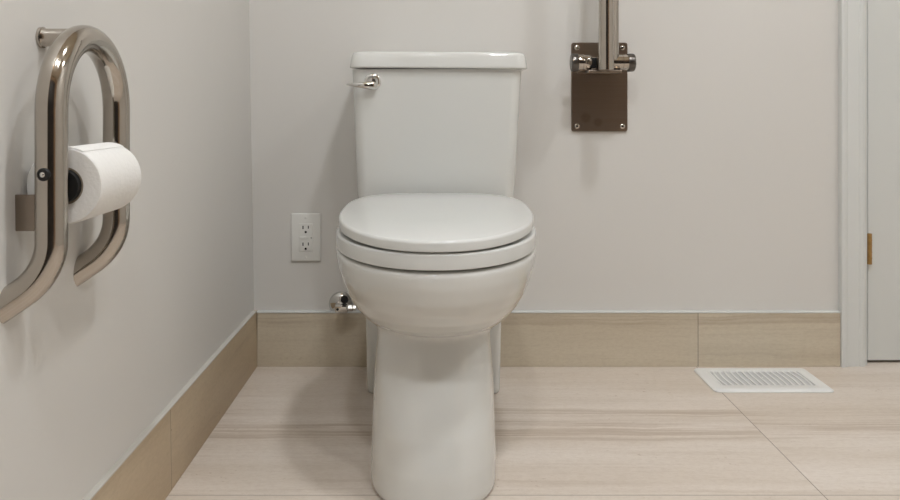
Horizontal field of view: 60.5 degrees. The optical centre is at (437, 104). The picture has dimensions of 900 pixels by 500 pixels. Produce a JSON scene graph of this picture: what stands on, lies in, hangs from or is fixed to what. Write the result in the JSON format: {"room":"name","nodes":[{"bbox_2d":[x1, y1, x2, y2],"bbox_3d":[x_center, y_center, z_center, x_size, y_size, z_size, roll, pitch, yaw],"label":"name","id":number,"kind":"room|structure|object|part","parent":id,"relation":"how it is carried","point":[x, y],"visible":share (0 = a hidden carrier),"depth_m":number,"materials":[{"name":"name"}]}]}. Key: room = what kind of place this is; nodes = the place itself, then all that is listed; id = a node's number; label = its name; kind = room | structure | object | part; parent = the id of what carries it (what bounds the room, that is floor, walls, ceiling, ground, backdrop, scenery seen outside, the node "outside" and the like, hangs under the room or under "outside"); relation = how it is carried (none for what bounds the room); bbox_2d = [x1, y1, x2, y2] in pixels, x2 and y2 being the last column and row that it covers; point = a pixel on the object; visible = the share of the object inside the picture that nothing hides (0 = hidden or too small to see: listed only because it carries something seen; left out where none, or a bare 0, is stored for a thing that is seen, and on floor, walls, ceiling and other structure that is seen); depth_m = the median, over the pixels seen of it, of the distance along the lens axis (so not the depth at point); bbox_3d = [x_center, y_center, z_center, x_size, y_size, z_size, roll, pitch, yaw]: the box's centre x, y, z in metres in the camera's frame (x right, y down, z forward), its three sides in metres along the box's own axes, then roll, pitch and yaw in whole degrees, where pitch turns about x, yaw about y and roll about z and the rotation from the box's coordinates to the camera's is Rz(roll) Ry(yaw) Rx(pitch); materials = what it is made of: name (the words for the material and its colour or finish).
{"room":"accessible bathroom","nodes":[
{"label":"accessible bathroom","id":0,"kind":"room"},
{"bbox_2d":[0,0,253,499],"bbox_3d":[-0.509,-0.576,0.410,0.140,2.400,3.120,0,0,0],"label":"wall","id":1,"kind":"structure","parent":0,"point":[86,369],"depth_m":1.13,"materials":[{"name":"white paint"}]},
{"bbox_2d":[0,25,129,323],"bbox_3d":[-0.427,0.068,0.884,0.083,0.320,0.214,0,0,0],"label":"grab bar","id":2,"kind":"object","parent":1,"relation":"attached to","point":[44,212],"visible":0.86,"depth_m":0.81,"materials":[{"name":"silver metal"}]},
{"bbox_2d":[37,168,50,180],"bbox_3d":[-0.405,0.071,0.793,0.014,0.014,0.007,0,0,0],"label":"screw","id":3,"kind":"object","parent":2,"relation":"in","point":[43,174],"depth_m":0.79,"materials":[{"name":"metal"}]},
{"bbox_2d":[27,142,140,223],"bbox_3d":[-0.404,0.087,0.887,0.083,0.084,0.111,0,0,0],"label":"toilet paper roll","id":4,"kind":"object","parent":2,"relation":"on","point":[109,174],"visible":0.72,"depth_m":0.85,"materials":[{"name":"white paper"}]},
{"bbox_2d":[83,311,256,499],"bbox_3d":[-0.438,0.491,0.393,0.012,0.003,2.886,0,0,0],"label":"trim","id":5,"kind":"structure","parent":1,"relation":"attached to","point":[123,458],"depth_m":1.20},
{"bbox_2d":[91,310,256,499],"bbox_3d":[-0.438,0.558,0.400,0.014,0.132,2.900,0,0,0],"label":"baseboard","id":6,"kind":"structure","parent":1,"relation":"attached to","point":[157,464],"depth_m":1.32,"materials":[{"name":"tile"}]},
{"bbox_2d":[165,360,899,499],"bbox_3d":[0.725,0.649,0.550,2.650,0.050,3.400,0,0,0],"label":"floor","id":7,"kind":"structure","parent":0,"point":[290,433],"depth_m":1.46,"materials":[{"name":"tile"}]},
{"bbox_2d":[336,51,535,499],"bbox_3d":[-0.002,0.255,1.484,0.386,0.739,0.716,0,0,0],"label":"toilet","id":8,"kind":"object","parent":7,"relation":"on","point":[435,249],"visible":1,"depth_m":1.25,"materials":[{"name":"white glazed porcelain"},{"name":"white plastic"},{"name":"chrome"}]},
{"bbox_3d":[-0.163,-0.041,1.622,0.064,0.018,0.011,0,0,0],"label":"lever arm","id":9,"kind":"part","parent":8,"relation":"part of","materials":[{"name":"silver metal"}]},
{"bbox_3d":[-0.139,-0.050,1.631,0.036,0.036,0.017,0,0,0],"label":"flush lever","id":10,"kind":"part","parent":8,"relation":"part of","materials":[{"name":"silver metal"}]},
{"bbox_3d":[-0.003,0.230,1.372,0.357,0.025,0.486,0,0,0],"label":"seat","id":11,"kind":"part","parent":8,"relation":"part of","materials":[{"name":"white plastic"}]},
{"bbox_3d":[-0.003,0.435,1.484,0.357,0.378,0.708,0,0,0],"label":"bowl","id":12,"kind":"part","parent":8,"relation":"part of","materials":[{"name":"white ceramic"}]},
{"bbox_3d":[-0.003,0.199,1.373,0.348,0.034,0.494,0,0,0],"label":"seat lid","id":13,"kind":"part","parent":8,"relation":"part of","materials":[{"name":"white plastic"}]},
{"bbox_3d":[-0.002,0.085,1.734,0.364,0.321,0.203,0,0,0],"label":"tank","id":14,"kind":"part","parent":8,"relation":"part of","materials":[{"name":"white ceramic"}]},
{"bbox_3d":[0.002,-0.096,1.732,0.381,0.037,0.219,0,0,0],"label":"tank lid","id":15,"kind":"part","parent":8,"relation":"part of","materials":[{"name":"white ceramic"}]},
{"bbox_2d":[694,368,833,392],"bbox_3d":[0.732,0.620,1.746,0.263,0.006,0.149,0,0,0],"label":"floor vent","id":16,"kind":"object","parent":7,"relation":"in","point":[720,380],"visible":1,"depth_m":1.73,"materials":[{"name":"white metal"}]},
{"bbox_2d":[249,0,865,364],"bbox_3d":[0.750,-0.576,1.910,2.600,2.400,0.120,0,0,0],"label":"wall","id":17,"kind":"structure","parent":0,"point":[719,191],"depth_m":1.85,"materials":[{"name":"white paint"}]},
{"bbox_2d":[291,213,320,260],"bbox_3d":[-0.316,0.317,1.845,0.071,0.115,0.009,0,0,0],"label":"wall outlet","id":18,"kind":"object","parent":17,"relation":"attached to","point":[305,227],"visible":1,"depth_m":1.84,"materials":[{"name":"white plastic"}]},
{"bbox_2d":[299,223,312,250],"bbox_3d":[-0.316,0.317,1.844,0.034,0.067,0.004,0,0,0],"label":"receptacle","id":19,"kind":"object","parent":18,"relation":"attached to","point":[305,229],"depth_m":1.84,"materials":[{"name":"white plastic"}]},
{"bbox_2d":[329,292,355,312],"bbox_3d":[-0.225,0.467,1.819,0.058,0.048,0.076,0,0,-13],"label":"water valve","id":20,"kind":"object","parent":17,"relation":"attached to","point":[339,302],"visible":0.99,"depth_m":1.79,"materials":[{"name":"silver metal"}]},
{"bbox_3d":[-0.217,0.454,1.800,0.019,0.022,0.022,0,0,0],"label":"valve handle","id":21,"kind":"part","parent":20,"relation":"part of","materials":[{"name":"black plastic"}]},
{"bbox_2d":[257,313,839,366],"bbox_3d":[0.264,0.560,1.844,1.390,0.128,0.012,0,0,0],"label":"baseboard","id":22,"kind":"structure","parent":17,"relation":"attached to","point":[283,339],"depth_m":1.84,"materials":[{"name":"tile"}]},
{"bbox_2d":[256,310,840,312],"bbox_3d":[0.264,0.494,1.843,1.392,0.003,0.014,0,0,0],"label":"trim","id":23,"kind":"structure","parent":17,"relation":"attached to","point":[258,311],"depth_m":1.84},
{"bbox_2d":[570,0,635,131],"bbox_3d":[0.380,-0.366,1.767,0.148,0.858,0.167,0,0,0],"label":"grab bar","id":24,"kind":"object","parent":17,"relation":"attached to","point":[599,71],"visible":1,"depth_m":1.84,"materials":[{"name":"silver metal"}]},
{"bbox_3d":[0.387,-0.043,1.847,0.134,0.213,0.006,0,0,0],"label":"wall plate","id":25,"kind":"part","parent":24,"relation":"part of","materials":[{"name":"metal"}]},
{"bbox_3d":[0.385,-0.436,1.736,0.034,0.717,0.111,0,0,21],"label":"rail","id":26,"kind":"part","parent":24,"relation":"part of","materials":[{"name":"silver metal"}]},
{"bbox_2d":[838,0,864,367],"bbox_3d":[0.990,-0.416,1.841,0.060,2.080,0.018,0,0,0],"label":"trim","id":27,"kind":"structure","parent":17,"relation":"attached to","point":[851,13],"depth_m":1.84,"materials":[{"name":"white paint"}]},
{"bbox_2d":[866,0,866,364],"bbox_3d":[1.028,-0.391,1.909,0.002,2.030,0.119,0,0,0],"label":"trim","id":28,"kind":"structure","parent":17,"relation":"attached to","point":[866,0],"depth_m":1.85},
{"bbox_2d":[867,0,899,359],"bbox_3d":[1.414,-0.394,1.877,0.760,2.023,0.050,0,0,0],"label":"door","id":29,"kind":"structure","parent":17,"relation":"in","point":[883,16],"depth_m":1.86,"materials":[{"name":"white paint"}]}
]}

